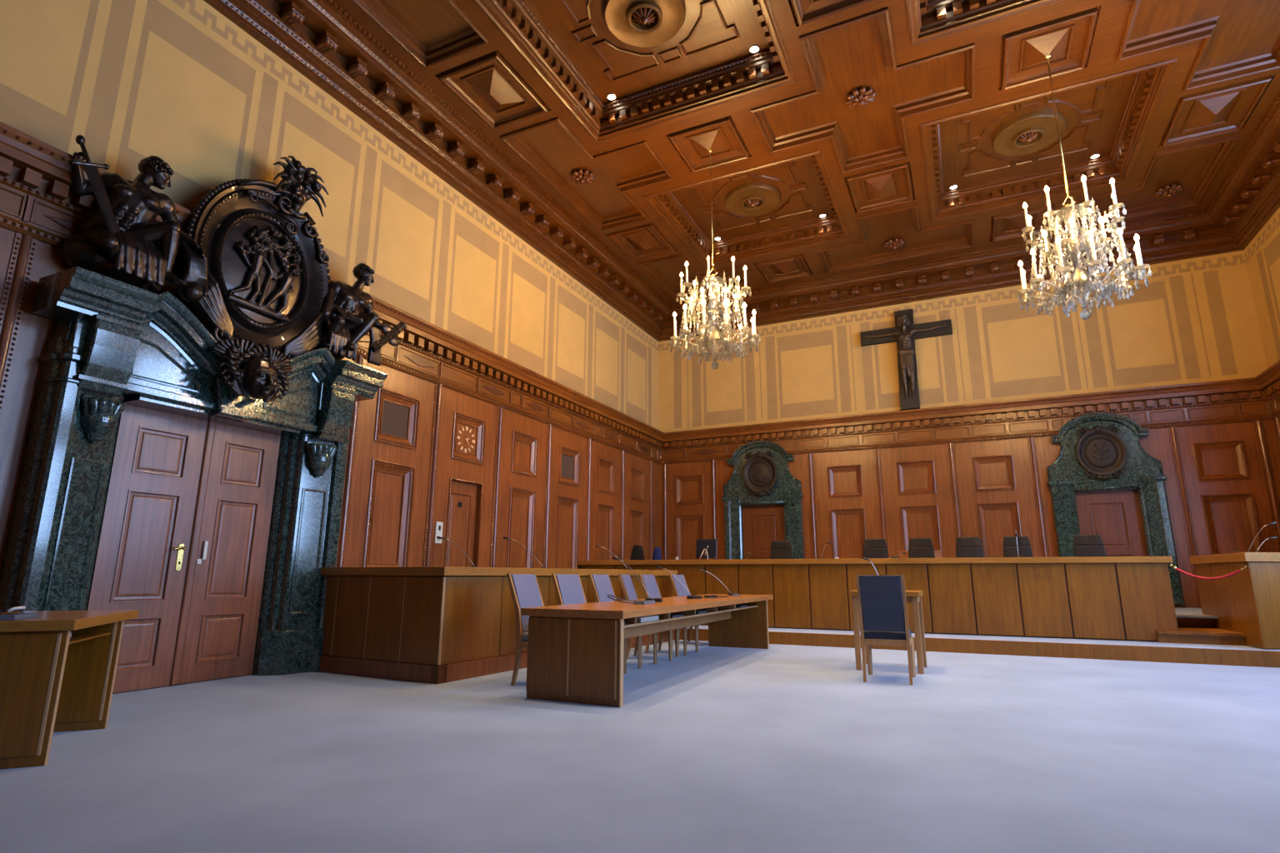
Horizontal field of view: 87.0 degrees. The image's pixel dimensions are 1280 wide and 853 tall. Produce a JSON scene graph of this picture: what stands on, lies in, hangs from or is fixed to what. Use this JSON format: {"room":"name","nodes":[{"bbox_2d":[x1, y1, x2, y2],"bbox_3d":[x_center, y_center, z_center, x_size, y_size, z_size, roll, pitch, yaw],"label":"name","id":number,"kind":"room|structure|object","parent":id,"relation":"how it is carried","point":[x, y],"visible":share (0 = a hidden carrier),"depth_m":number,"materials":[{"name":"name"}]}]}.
{"room":"courtroom","nodes":[
{"label":"courtroom","id":0,"kind":"room"},
{"bbox_2d":[0,0,658,694],"bbox_3d":[-3.822,-1.275,8.864,0.001,8.400,20.000,-6,-14,25],"label":"wall","id":1,"kind":"structure","parent":0,"point":[179,82],"depth_m":8.45,"materials":[{"name":"beige paint"}]},
{"bbox_2d":[446,480,477,567],"bbox_3d":[-2.796,2.079,10.320,0.038,2.458,0.720,-6,-14,25],"label":"door","id":2,"kind":"structure","parent":1,"relation":"in","point":[463,496],"depth_m":10.49,"materials":[{"name":"brown wood"}]},
{"bbox_2d":[0,121,1279,464],"bbox_3d":[1.780,-1.893,6.257,12.420,0.800,20.000,-6,-14,25],"label":"trim","id":3,"kind":"structure","parent":1,"relation":"attached to","point":[23,155],"depth_m":12.93,"materials":[{"name":"brown wood"}]},
{"bbox_2d":[0,640,1279,852],"bbox_3d":[1.768,2.267,5.341,13.020,0.001,20.600,-6,-14,25],"label":"floor","id":4,"kind":"structure","parent":0,"point":[778,748],"depth_m":3.87,"materials":[{"name":"grey carpet"}]},
{"bbox_2d":[0,610,138,769],"bbox_3d":[-3.913,1.606,4.268,0.825,0.795,1.250,5,-13,-22],"label":"desk","id":5,"kind":"object","parent":4,"relation":"on","point":[52,681],"visible":1,"depth_m":3.90,"materials":[{"name":"brown wood"}]},
{"bbox_2d":[6,605,25,612],"bbox_3d":[-3.861,1.133,4.177,0.029,0.037,0.096,-3,-13,12],"label":"cable","id":6,"kind":"object","parent":5,"relation":"on","point":[12,609],"visible":1,"depth_m":4.17,"materials":[{"name":"plastic"}]},
{"bbox_2d":[0,612,38,620],"bbox_3d":[-3.689,1.123,3.998,0.098,0.033,0.318,5,-13,-22],"label":"microphone base","id":7,"kind":"object","parent":5,"relation":"on","point":[10,617],"visible":1,"depth_m":3.93,"materials":[{"name":"grey plastic"}]},
{"bbox_2d":[69,632,110,644],"bbox_3d":[-3.806,1.364,4.305,0.450,0.015,0.960,5,-13,-22],"label":"shelf","id":8,"kind":"object","parent":5,"relation":"attached to","point":[76,637],"depth_m":4.58,"materials":[{"name":"brown wood"}]},
{"bbox_2d":[0,266,387,675],"bbox_3d":[-4.216,0.701,6.752,0.775,3.631,3.320,-6,-14,25],"label":"portal","id":9,"kind":"object","parent":4,"relation":"on","point":[112,343],"visible":0.88,"depth_m":6.23,"materials":[{"name":"stone"}]},
{"bbox_2d":[60,135,208,302],"bbox_3d":[-4.688,-1.923,6.285,0.652,1.389,1.206,-6,-14,27],"label":"bronze statue","id":10,"kind":"object","parent":9,"relation":"on","point":[119,238],"visible":0.94,"depth_m":6.11,"materials":[{"name":"metal"}]},
{"bbox_2d":[60,225,208,302],"bbox_3d":[-4.678,-1.536,6.273,0.624,0.628,1.049,-6,-14,25],"label":"drapery","id":11,"kind":"object","parent":10,"relation":"hanging from","point":[132,255],"depth_m":6.09,"materials":[{"name":"brown metal"}]},
{"bbox_2d":[85,403,280,693],"bbox_3d":[-4.487,1.127,6.790,0.117,2.788,1.640,-6,-14,25],"label":"door","id":12,"kind":"structure","parent":9,"relation":"attached to","point":[182,542],"depth_m":6.70,"materials":[{"name":"brown wood"}]},
{"bbox_2d":[212,338,292,403],"bbox_3d":[-3.955,-0.572,6.903,0.722,0.621,0.533,7,-14,-28],"label":"mask","id":13,"kind":"object","parent":9,"relation":"attached to","point":[258,377],"visible":1,"depth_m":6.73,"materials":[{"name":"metal"}]},
{"bbox_2d":[180,155,330,359],"bbox_3d":[-4.140,-1.953,7.486,0.351,2.457,1.688,-6,-14,25],"label":"cartouche","id":14,"kind":"object","parent":9,"relation":"attached to","point":[267,277],"visible":0.94,"depth_m":7.42,"materials":[{"name":"metal"}]},
{"bbox_2d":[312,263,406,365],"bbox_3d":[-3.486,-1.427,8.523,0.581,1.349,1.170,-11,-17,41],"label":"bronze statue","id":15,"kind":"object","parent":9,"relation":"on","point":[344,325],"visible":0.88,"depth_m":8.28,"materials":[{"name":"metal"}]},
{"bbox_2d":[312,287,380,365],"bbox_3d":[-3.634,-1.216,8.386,0.503,0.876,0.840,-9,-16,37],"label":"drapery","id":16,"kind":"object","parent":15,"relation":"hanging from","point":[343,323],"depth_m":8.23,"materials":[{"name":"brown metal"}]},
{"bbox_2d":[319,566,677,684],"bbox_3d":[-1.579,2.604,9.565,2.070,1.138,5.460,-7,-14,28],"label":"wooden dock","id":17,"kind":"object","parent":4,"relation":"on","point":[432,625],"visible":0.64,"depth_m":7.25,"materials":[{"name":"brown wood"}]},
{"bbox_2d":[436,536,476,567],"bbox_3d":[-2.088,1.430,7.694,0.463,0.347,0.059,2,-13,-9],"label":"gooseneck microphone","id":18,"kind":"object","parent":17,"relation":"on","point":[438,537],"visible":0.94,"depth_m":7.69,"materials":[{"name":"black metal"}]},
{"bbox_2d":[320,566,677,575],"bbox_3d":[-1.578,2.092,9.677,2.070,0.090,5.460,-7,-14,28],"label":"countertop","id":19,"kind":"structure","parent":17,"relation":"on","point":[386,571],"depth_m":7.53,"materials":[{"name":"brown wood"}]},
{"bbox_2d":[503,536,544,568],"bbox_3d":[-1.518,1.657,8.855,0.568,0.407,0.059,2,-13,-8],"label":"gooseneck microphone","id":20,"kind":"object","parent":17,"relation":"on","point":[503,537],"visible":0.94,"depth_m":8.86,"materials":[{"name":"black metal"}]},
{"bbox_2d":[506,574,544,685],"bbox_3d":[-0.927,2.033,6.804,0.738,1.070,0.504,-6,-14,25],"label":"dining chair","id":21,"kind":"object","parent":4,"relation":"on","point":[524,588],"visible":0.52,"depth_m":6.82,"materials":[{"name":"fabric"}]},
{"bbox_2d":[551,574,627,674],"bbox_3d":[-0.569,2.195,7.534,0.738,1.070,0.504,-8,-15,32],"label":"dining chair","id":22,"kind":"object","parent":4,"relation":"on","point":[568,588],"visible":0.24,"depth_m":7.67,"materials":[{"name":"blue fabric"}]},
{"bbox_2d":[588,574,657,669],"bbox_3d":[-0.211,2.362,8.287,0.738,1.070,0.504,-6,-14,25],"label":"dining chair","id":23,"kind":"object","parent":4,"relation":"on","point":[601,585],"visible":0.3,"depth_m":8.32,"materials":[{"name":"blue fabric"}]},
{"bbox_2d":[0,226,1279,608],"bbox_3d":[1.774,0.372,5.758,12.420,3.880,20.000,-6,-14,25],"label":"wall paneling","id":24,"kind":"structure","parent":4,"relation":"on","point":[561,494],"depth_m":12.48,"materials":[{"name":"brown wood"}]},
{"bbox_2d":[434,521,443,543],"bbox_3d":[-2.946,1.554,9.886,0.028,0.310,0.140,-6,-14,25],"label":"switch panel","id":25,"kind":"object","parent":24,"relation":"attached to","point":[438,527],"visible":0.94,"depth_m":9.87,"materials":[{"name":"white plastic"}]},
{"bbox_2d":[456,426,474,453],"bbox_3d":[-2.756,0.206,10.716,0.022,0.420,0.420,-6,-14,25],"label":"wall clock","id":26,"kind":"object","parent":24,"relation":"attached to","point":[467,427],"visible":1,"depth_m":10.73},
{"bbox_2d":[520,594,773,708],"bbox_3d":[0.482,2.480,8.109,1.030,0.768,5.292,-5,-14,24],"label":"table","id":27,"kind":"object","parent":4,"relation":"on","point":[575,652],"visible":0.98,"depth_m":5.91,"materials":[{"name":"brown wood"}]},
{"bbox_2d":[607,595,640,604],"bbox_3d":[-0.143,1.817,7.108,0.374,0.089,0.639,-2,-13,8],"label":"cable","id":28,"kind":"object","parent":27,"relation":"on","point":[607,595],"visible":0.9,"depth_m":6.88,"materials":[{"name":"black plastic"}]},
{"bbox_2d":[612,556,654,600],"bbox_3d":[-0.061,1.792,7.956,0.522,0.504,0.158,-4,-13,17],"label":"gooseneck microphone","id":29,"kind":"object","parent":27,"relation":"on","point":[613,557],"visible":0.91,"depth_m":7.91,"materials":[{"name":"black plastic"}]},
{"bbox_2d":[634,600,654,604],"bbox_3d":[0.047,1.833,7.040,0.128,0.031,0.338,-4,-13,19],"label":"microphone base","id":30,"kind":"object","parent":27,"relation":"on","point":[643,602],"visible":0.94,"depth_m":6.95,"materials":[{"name":"grey plastic"}]},
{"bbox_2d":[636,615,659,622],"bbox_3d":[0.004,1.893,6.651,0.210,0.045,0.420,-6,-14,25],"label":"paper stack","id":31,"kind":"object","parent":27,"relation":"on","point":[647,618],"visible":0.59,"depth_m":6.56,"materials":[{"name":"paper"}]},
{"bbox_2d":[653,598,663,602],"bbox_3d":[0.204,1.941,7.542,0.089,0.038,0.199,-2,-13,8],"label":"microphone base","id":32,"kind":"object","parent":27,"relation":"on","point":[657,600],"visible":0.88,"depth_m":7.45,"materials":[{"name":"black plastic"}]},
{"bbox_2d":[655,566,691,597],"bbox_3d":[0.487,2.063,8.956,0.555,0.409,0.172,0,-12,0],"label":"gooseneck microphone","id":33,"kind":"object","parent":27,"relation":"on","point":[656,567],"visible":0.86,"depth_m":8.92,"materials":[{"name":"black plastic"}]},
{"bbox_2d":[624,605,753,625],"bbox_3d":[0.591,2.231,8.026,0.340,0.018,4.908,-5,-14,24],"label":"shelf","id":34,"kind":"object","parent":27,"relation":"attached to","point":[723,608],"depth_m":7.77,"materials":[{"name":"brown wood"}]},
{"bbox_2d":[686,595,702,599],"bbox_3d":[0.695,2.175,8.589,0.098,0.033,0.258,-7,-14,31],"label":"microphone base","id":35,"kind":"object","parent":27,"relation":"on","point":[691,597],"visible":0.97,"depth_m":8.52,"materials":[{"name":"black plastic"}]},
{"bbox_2d":[699,570,735,595],"bbox_3d":[1.173,2.301,9.951,0.628,0.376,0.160,8,-14,-30],"label":"gooseneck microphone","id":36,"kind":"object","parent":27,"relation":"on","point":[728,594],"visible":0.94,"depth_m":9.97,"materials":[{"name":"black plastic"}]},
{"bbox_2d":[617,574,679,660],"bbox_3d":[0.116,2.509,8.951,0.738,1.070,0.504,-3,-13,14],"label":"dining chair","id":37,"kind":"object","parent":4,"relation":"on","point":[629,592],"visible":0.38,"depth_m":8.94,"materials":[{"name":"blue fabric"}]},
{"bbox_2d":[638,574,698,655],"bbox_3d":[0.406,2.646,9.569,0.738,1.070,0.504,-6,-14,25],"label":"dining chair","id":38,"kind":"object","parent":4,"relation":"on","point":[649,582],"visible":0.4,"depth_m":9.60,"materials":[{"name":"blue fabric"}]},
{"bbox_2d":[669,575,693,641],"bbox_3d":[0.900,2.925,10.827,0.738,1.070,0.504,-7,-14,29],"label":"dining chair","id":39,"kind":"object","parent":4,"relation":"on","point":[679,590],"visible":0.3,"depth_m":10.98,"materials":[{"name":"blue fabric"}]},
{"bbox_2d":[855,575,915,685],"bbox_3d":[2.609,2.122,7.156,0.504,1.070,0.678,-5,-14,23],"label":"dining chair","id":40,"kind":"object","parent":4,"relation":"on","point":[881,603],"visible":1,"depth_m":6.95,"materials":[{"name":"fabric"}]},
{"bbox_2d":[849,590,927,674],"bbox_3d":[2.958,2.403,7.998,0.760,0.885,0.720,-6,-14,25],"label":"table","id":41,"kind":"object","parent":4,"relation":"on","point":[914,597],"visible":0.7,"depth_m":7.79,"materials":[{"name":"brown wood"}]},
{"bbox_2d":[679,628,1279,668],"bbox_3d":[5.016,3.647,11.991,12.420,0.185,4.945,-6,-14,25],"label":"platform","id":42,"kind":"object","parent":4,"relation":"on","point":[1136,653],"depth_m":9.02,"materials":[{"name":"brown wood"}]},
{"bbox_2d":[687,625,1279,651],"bbox_3d":[5.026,3.572,12.028,12.420,0.026,4.900,-6,-14,25],"label":"carpet","id":43,"kind":"object","parent":42,"relation":"on","point":[777,630],"depth_m":9.45,"materials":[{"name":"carpet"}]},
{"bbox_2d":[576,556,1178,641],"bbox_3d":[3.193,2.846,11.488,9.500,1.148,0.715,-6,-14,25],"label":"bench","id":44,"kind":"object","parent":43,"relation":"on","point":[1113,598],"visible":0.73,"depth_m":10.24,"materials":[{"name":"brown wood"}]},
{"bbox_2d":[695,539,716,559],"bbox_3d":[1.225,2.314,12.679,0.419,0.390,0.197,-6,-14,25],"label":"monitor","id":45,"kind":"object","parent":44,"relation":"on","point":[705,548],"visible":0.99,"depth_m":12.71,"materials":[{"name":"metal"}]},
{"bbox_2d":[576,556,1172,564],"bbox_3d":[3.195,2.327,11.603,9.500,0.085,0.715,-6,-14,25],"label":"countertop","id":46,"kind":"structure","parent":44,"relation":"on","point":[1087,559],"depth_m":10.75,"materials":[{"name":"brown wood"}]},
{"bbox_2d":[1176,615,1214,628],"bbox_3d":[4.845,3.600,12.962,11.100,0.333,3.400,-6,-14,25],"label":"step","id":47,"kind":"structure","parent":43,"relation":"on","point":[1182,622],"depth_m":9.87,"materials":[{"name":"brown wood"}]},
{"bbox_2d":[1175,607,1218,619],"bbox_3d":[4.828,3.448,12.958,11.100,0.028,3.280,-6,-14,25],"label":"carpet","id":48,"kind":"object","parent":47,"relation":"on","point":[1181,612],"depth_m":10.37,"materials":[{"name":"carpet"}]},
{"bbox_2d":[630,545,644,559],"bbox_3d":[-0.122,3.055,14.083,0.394,1.148,0.500,-6,-14,25],"label":"office chair","id":49,"kind":"object","parent":48,"relation":"on","point":[637,553],"visible":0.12,"depth_m":14.30,"materials":[{"name":"leather"}]},
{"bbox_2d":[652,547,661,559],"bbox_3d":[0.284,3.039,13.888,0.394,1.098,0.500,-6,-14,25],"label":"office chair","id":50,"kind":"object","parent":48,"relation":"on","point":[657,555],"visible":0.12,"depth_m":14.10,"materials":[{"name":"blue fabric"}]},
{"bbox_2d":[770,540,792,559],"bbox_3d":[2.641,2.763,12.770,0.620,1.215,0.700,-6,-14,25],"label":"chair","id":51,"kind":"object","parent":48,"relation":"on","point":[774,554],"visible":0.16,"depth_m":13.09,"materials":[{"name":"leather"}]},
{"bbox_2d":[863,539,888,558],"bbox_3d":[4.227,2.604,12.029,0.620,1.215,0.700,-5,-13,22],"label":"chair","id":52,"kind":"object","parent":48,"relation":"on","point":[872,548],"visible":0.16,"depth_m":12.36,"materials":[{"name":"black leather"}]},
{"bbox_2d":[898,550,941,558],"bbox_3d":[5.133,2.771,12.263,0.720,0.995,0.425,-6,-14,25],"label":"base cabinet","id":53,"kind":"object","parent":48,"relation":"on","point":[937,554],"visible":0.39,"depth_m":12.25,"materials":[{"name":"wood"}]},
{"bbox_2d":[908,538,934,558],"bbox_3d":[4.897,2.537,11.714,0.620,1.215,0.700,-7,-14,28],"label":"chair","id":54,"kind":"object","parent":48,"relation":"on","point":[922,547],"visible":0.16,"depth_m":12.03,"materials":[{"name":"black leather"}]},
{"bbox_2d":[955,537,984,558],"bbox_3d":[5.625,2.465,11.375,0.620,1.215,0.700,-5,-13,22],"label":"chair","id":55,"kind":"object","parent":48,"relation":"on","point":[977,551],"visible":0.23,"depth_m":11.70,"materials":[{"name":"black leather"}]},
{"bbox_2d":[1003,535,1033,557],"bbox_3d":[6.268,2.400,11.073,0.620,1.215,0.700,-6,-14,26],"label":"chair","id":56,"kind":"object","parent":48,"relation":"on","point":[1010,548],"visible":0.19,"depth_m":11.40,"materials":[{"name":"black leather"}]},
{"bbox_2d":[1073,535,1106,557],"bbox_3d":[7.180,2.309,10.646,0.620,1.215,0.700,-7,-14,28],"label":"chair","id":57,"kind":"object","parent":48,"relation":"on","point":[1079,551],"visible":0.2,"depth_m":10.96,"materials":[{"name":"black leather"}]},
{"bbox_2d":[1155,626,1247,645],"bbox_3d":[8.811,3.188,10.628,1.900,0.158,4.250,-6,-14,25],"label":"step","id":58,"kind":"structure","parent":43,"relation":"on","point":[1184,635],"depth_m":9.02,"materials":[{"name":"brown wood"}]},
{"bbox_2d":[1189,552,1279,649],"bbox_3d":[9.018,2.274,8.874,2.241,1.178,2.077,-6,-14,25],"label":"stand","id":59,"kind":"object","parent":43,"relation":"on","point":[1247,602],"visible":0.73,"depth_m":8.67,"materials":[{"name":"brown wood"}]},
{"bbox_2d":[1169,564,1247,579],"bbox_3d":[7.501,1.916,8.917,0.040,0.212,0.874,6,-14,-26],"label":"rope","id":60,"kind":"object","parent":59,"relation":"hanging from","point":[1244,567],"visible":1,"depth_m":8.86,"materials":[{"name":"red fabric"}]},
{"bbox_2d":[1189,552,1279,564],"bbox_3d":[9.020,1.754,8.989,2.241,0.113,2.077,-6,-14,25],"label":"countertop","id":61,"kind":"structure","parent":59,"relation":"on","point":[1241,557],"depth_m":8.76,"materials":[{"name":"brown wood"}]},
{"bbox_2d":[1246,521,1276,552],"bbox_3d":[8.030,1.435,8.726,0.356,0.389,0.059,-9,-15,36],"label":"gooseneck microphone","id":62,"kind":"object","parent":59,"relation":"on","point":[1275,522],"visible":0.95,"depth_m":8.74,"materials":[{"name":"black plastic"}]},
{"bbox_2d":[1255,536,1277,552],"bbox_3d":[8.127,1.537,8.770,0.274,0.209,0.059,-3,-13,14],"label":"gooseneck microphone","id":63,"kind":"object","parent":59,"relation":"on","point":[1273,537],"visible":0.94,"depth_m":8.76,"materials":[{"name":"black plastic"}]},
{"bbox_2d":[203,0,1279,341],"bbox_3d":[1.792,-5.570,7.067,12.420,1.550,20.000,-6,-14,25],"label":"ceiling","id":64,"kind":"structure","parent":0,"point":[864,115],"depth_m":10.51,"materials":[{"name":"brown wood"}]},
{"bbox_2d":[606,93,616,100],"bbox_3d":[-0.442,-5.126,10.492,0.150,0.022,0.150,-6,-14,25],"label":"recessed light","id":65,"kind":"object","parent":64,"relation":"in","point":[611,96],"visible":1,"depth_m":10.49,"materials":[{"name":"metal"}]},
{"bbox_2d":[670,150,760,369],"bbox_3d":[1.142,-2.700,10.609,1.380,3.757,1.380,-6,-14,25],"label":"crystal chandelier","id":66,"kind":"object","parent":64,"relation":"hanging from","point":[714,340],"visible":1,"depth_m":10.24,"materials":[{"name":"gold metal"}]},
{"bbox_2d":[673,315,675,335],"bbox_3d":[0.528,-1.527,10.239,0.032,0.330,0.030,2,-13,-10],"label":"candle","id":67,"kind":"object","parent":66,"relation":"on","point":[674,317],"depth_m":10.23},
{"bbox_2d":[684,308,685,329],"bbox_3d":[0.664,-1.589,9.955,0.032,0.330,0.030,10,-16,-39],"label":"candle","id":68,"kind":"object","parent":66,"relation":"on","point":[684,308],"depth_m":9.94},
{"bbox_2d":[685,265,688,282],"bbox_3d":[0.711,-2.320,10.263,0.032,0.290,0.030,7,-14,-30],"label":"candle","id":69,"kind":"object","parent":66,"relation":"on","point":[686,265],"depth_m":10.25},
{"bbox_2d":[702,303,704,324],"bbox_3d":[0.928,-1.628,9.776,0.030,0.330,0.032,-4,-13,19],"label":"candle","id":70,"kind":"object","parent":66,"relation":"on","point":[703,304],"depth_m":9.77,"materials":[{"name":"wax"}]},
{"bbox_2d":[707,258,709,275],"bbox_3d":[1.018,-2.368,10.040,0.030,0.290,0.032,-3,-13,14],"label":"candle","id":71,"kind":"object","parent":66,"relation":"on","point":[708,272],"depth_m":10.02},
{"bbox_2d":[725,302,727,324],"bbox_3d":[1.247,-1.633,9.749,0.030,0.330,0.032,2,-13,-10],"label":"candle","id":72,"kind":"object","parent":66,"relation":"on","point":[726,303],"depth_m":9.74,"materials":[{"name":"wax"}]},
{"bbox_2d":[732,260,734,277],"bbox_3d":[1.397,-2.355,10.094,0.030,0.290,0.032,7,-14,-30],"label":"candle","id":73,"kind":"object","parent":66,"relation":"on","point":[733,275],"depth_m":10.08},
{"bbox_2d":[735,299,737,311],"bbox_3d":[1.477,-1.869,10.393,0.032,0.230,0.030,-1,-12,5],"label":"candle","id":74,"kind":"object","parent":66,"relation":"on","point":[736,310],"depth_m":10.38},
{"bbox_2d":[743,306,746,327],"bbox_3d":[1.538,-1.603,9.883,0.030,0.330,0.032,10,-16,-39],"label":"candle","id":75,"kind":"object","parent":66,"relation":"on","point":[744,307],"depth_m":9.87,"materials":[{"name":"wax"}]},
{"bbox_2d":[744,269,746,286],"bbox_3d":[1.625,-2.288,10.394,0.032,0.290,0.030,-3,-13,14],"label":"candle","id":76,"kind":"object","parent":66,"relation":"on","point":[745,270],"depth_m":10.39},
{"bbox_2d":[751,321,754,340],"bbox_3d":[1.748,-1.476,10.452,0.032,0.330,0.030,2,-13,-10],"label":"candle","id":77,"kind":"object","parent":66,"relation":"on","point":[752,332],"depth_m":10.45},
{"bbox_2d":[753,313,755,334],"bbox_3d":[1.721,-1.545,10.140,0.032,0.330,0.030,-4,-13,19],"label":"candle","id":78,"kind":"object","parent":66,"relation":"on","point":[754,319],"depth_m":10.13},
{"bbox_2d":[749,45,759,53],"bbox_3d":[1.615,-5.331,9.530,0.150,0.022,0.150,-6,-14,25],"label":"recessed light","id":79,"kind":"object","parent":64,"relation":"in","point":[753,48],"visible":1,"depth_m":9.52,"materials":[{"name":"metal"}]},
{"bbox_2d":[1017,54,1152,319],"bbox_3d":[5.418,-3.132,8.587,1.380,3.757,1.380,-6,-14,25],"label":"crystal chandelier","id":80,"kind":"object","parent":64,"relation":"hanging from","point":[1081,283],"visible":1,"depth_m":8.21,"materials":[{"name":"gold metal"}]},
{"bbox_2d":[1019,265,1024,289],"bbox_3d":[4.831,-1.890,8.529,0.032,0.330,0.030,-4,-13,19],"label":"candle","id":81,"kind":"object","parent":80,"relation":"on","point":[1020,266],"depth_m":8.52,"materials":[{"name":"wax"}]},
{"bbox_2d":[1023,274,1026,297],"bbox_3d":[5.014,-1.833,8.787,0.030,0.330,0.032,10,-16,-39],"label":"candle","id":82,"kind":"object","parent":80,"relation":"on","point":[1024,277],"depth_m":8.78,"materials":[{"name":"wax"}]},
{"bbox_2d":[1024,206,1029,226],"bbox_3d":[4.932,-2.671,8.611,0.032,0.290,0.030,-3,-13,14],"label":"candle","id":83,"kind":"object","parent":80,"relation":"on","point":[1025,207],"depth_m":8.60,"materials":[{"name":"wax"}]},
{"bbox_2d":[1028,219,1032,239],"bbox_3d":[5.160,-2.604,8.910,0.030,0.290,0.032,7,-14,-30],"label":"candle","id":84,"kind":"object","parent":80,"relation":"on","point":[1029,220],"depth_m":8.91,"materials":[{"name":"wax"}]},
{"bbox_2d":[1031,253,1037,278],"bbox_3d":[4.804,-1.959,8.217,0.032,0.330,0.030,2,-13,-10],"label":"candle","id":85,"kind":"object","parent":80,"relation":"on","point":[1032,254],"depth_m":8.21,"materials":[{"name":"wax"}]},
{"bbox_2d":[1043,235,1048,251],"bbox_3d":[5.077,-2.289,8.435,0.032,0.230,0.030,-1,-12,5],"label":"candle","id":86,"kind":"object","parent":80,"relation":"on","point":[1045,237],"depth_m":8.43,"materials":[{"name":"wax"}]},
{"bbox_2d":[1045,190,1050,211],"bbox_3d":[4.988,-2.752,8.241,0.032,0.290,0.030,7,-14,-30],"label":"candle","id":87,"kind":"object","parent":80,"relation":"on","point":[1047,191],"depth_m":8.23,"materials":[{"name":"wax"}]},
{"bbox_2d":[1056,241,1063,267],"bbox_3d":[4.941,-2.021,7.933,0.032,0.330,0.030,10,-16,-39],"label":"candle","id":88,"kind":"object","parent":80,"relation":"on","point":[1057,242],"depth_m":7.92,"materials":[{"name":"wax"}]},
{"bbox_2d":[1070,222,1074,239],"bbox_3d":[5.218,-2.355,8.133,0.030,0.230,0.032,-9,-15,35],"label":"candle","id":89,"kind":"object","parent":80,"relation":"on","point":[1071,223],"depth_m":8.12,"materials":[{"name":"wax"}]},
{"bbox_2d":[1082,180,1088,200],"bbox_3d":[5.295,-2.800,8.018,0.030,0.290,0.032,-3,-13,14],"label":"candle","id":90,"kind":"object","parent":80,"relation":"on","point":[1083,181],"depth_m":8.01,"materials":[{"name":"wax"}]},
{"bbox_2d":[1089,234,1096,259],"bbox_3d":[5.204,-2.060,7.754,0.030,0.330,0.032,-4,-13,19],"label":"candle","id":91,"kind":"object","parent":80,"relation":"on","point":[1091,237],"depth_m":7.75,"materials":[{"name":"wax"}]},
{"bbox_2d":[1100,220,1105,238],"bbox_3d":[5.556,-2.361,8.101,0.030,0.230,0.032,6,-14,-24],"label":"candle","id":92,"kind":"object","parent":80,"relation":"on","point":[1102,222],"depth_m":8.10,"materials":[{"name":"wax"}]},
{"bbox_2d":[1110,182,1117,204],"bbox_3d":[5.673,-2.787,8.072,0.030,0.290,0.032,7,-14,-30],"label":"candle","id":93,"kind":"object","parent":80,"relation":"on","point":[1112,183],"depth_m":8.06,"materials":[{"name":"wax"}]},
{"bbox_2d":[1118,233,1125,259],"bbox_3d":[5.524,-2.065,7.728,0.030,0.330,0.032,2,-13,-10],"label":"candle","id":94,"kind":"object","parent":80,"relation":"on","point":[1121,239],"depth_m":7.72,"materials":[{"name":"wax"}]},
{"bbox_2d":[1119,265,1125,285],"bbox_3d":[6.025,-1.909,8.430,0.032,0.330,0.030,2,-13,-10],"label":"candle","id":95,"kind":"object","parent":80,"relation":"on","point":[1122,279],"depth_m":8.41,"materials":[{"name":"wax"}]},
{"bbox_2d":[1135,249,1140,274],"bbox_3d":[5.998,-1.977,8.118,0.032,0.330,0.030,-4,-13,19],"label":"candle","id":96,"kind":"object","parent":80,"relation":"on","point":[1136,251],"depth_m":8.12,"materials":[{"name":"wax"}]},
{"bbox_2d":[1135,239,1142,264],"bbox_3d":[5.814,-2.035,7.861,0.030,0.330,0.032,10,-16,-39],"label":"candle","id":97,"kind":"object","parent":80,"relation":"on","point":[1138,249],"depth_m":7.85,"materials":[{"name":"wax"}]},
{"bbox_2d":[1090,153,1099,159],"bbox_3d":[8.049,-4.782,11.934,0.150,0.022,0.150,-6,-14,25],"label":"recessed light","id":98,"kind":"object","parent":64,"relation":"in","point":[1096,155],"visible":1,"depth_m":11.93,"materials":[{"name":"metal"}]},
{"bbox_2d":[658,250,1267,432],"bbox_3d":[6.095,0.118,15.052,12.420,8.400,0.001,-6,-14,25],"label":"wall","id":99,"kind":"structure","parent":0,"point":[1196,321],"depth_m":14.72,"materials":[{"name":"beige paint"}]},
{"bbox_2d":[721,440,804,559],"bbox_3d":[2.910,2.157,15.984,1.960,3.640,0.370,-6,-14,25],"label":"portal","id":100,"kind":"object","parent":99,"relation":"attached to","point":[762,476],"visible":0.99,"depth_m":16.06,"materials":[{"name":"green stone"}]},
{"bbox_2d":[742,505,785,559],"bbox_3d":[2.972,2.893,15.910,1.080,2.170,0.099,-6,-14,25],"label":"door","id":101,"kind":"structure","parent":100,"relation":"attached to","point":[762,525],"depth_m":16.05,"materials":[{"name":"brown wood"}]},
{"bbox_2d":[860,309,952,410],"bbox_3d":[6.010,-1.556,15.192,1.950,2.330,0.360,-6,-14,25],"label":"crucifix","id":102,"kind":"object","parent":99,"relation":"attached to","point":[905,332],"visible":1,"depth_m":15.17,"materials":[{"name":"wood"}]},
{"bbox_2d":[1045,412,1184,604],"bbox_3d":[9.081,1.540,13.098,1.960,3.640,0.370,-6,-14,25],"label":"portal","id":103,"kind":"object","parent":99,"relation":"attached to","point":[1100,452],"visible":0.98,"depth_m":13.16,"materials":[{"name":"green stone"}]},
{"bbox_2d":[1075,490,1146,556],"bbox_3d":[9.124,2.269,13.034,1.100,2.190,0.099,-6,-14,25],"label":"door","id":104,"kind":"structure","parent":103,"relation":"attached to","point":[1115,516],"depth_m":13.11,"materials":[{"name":"brown wood"}]},
{"bbox_2d":[1243,207,1279,368],"bbox_3d":[7.382,-2.395,3.624,0.001,8.400,20.000,-6,-14,25],"label":"wall","id":105,"kind":"structure","parent":0,"point":[1262,254],"depth_m":12.30,"materials":[{"name":"beige paint"}]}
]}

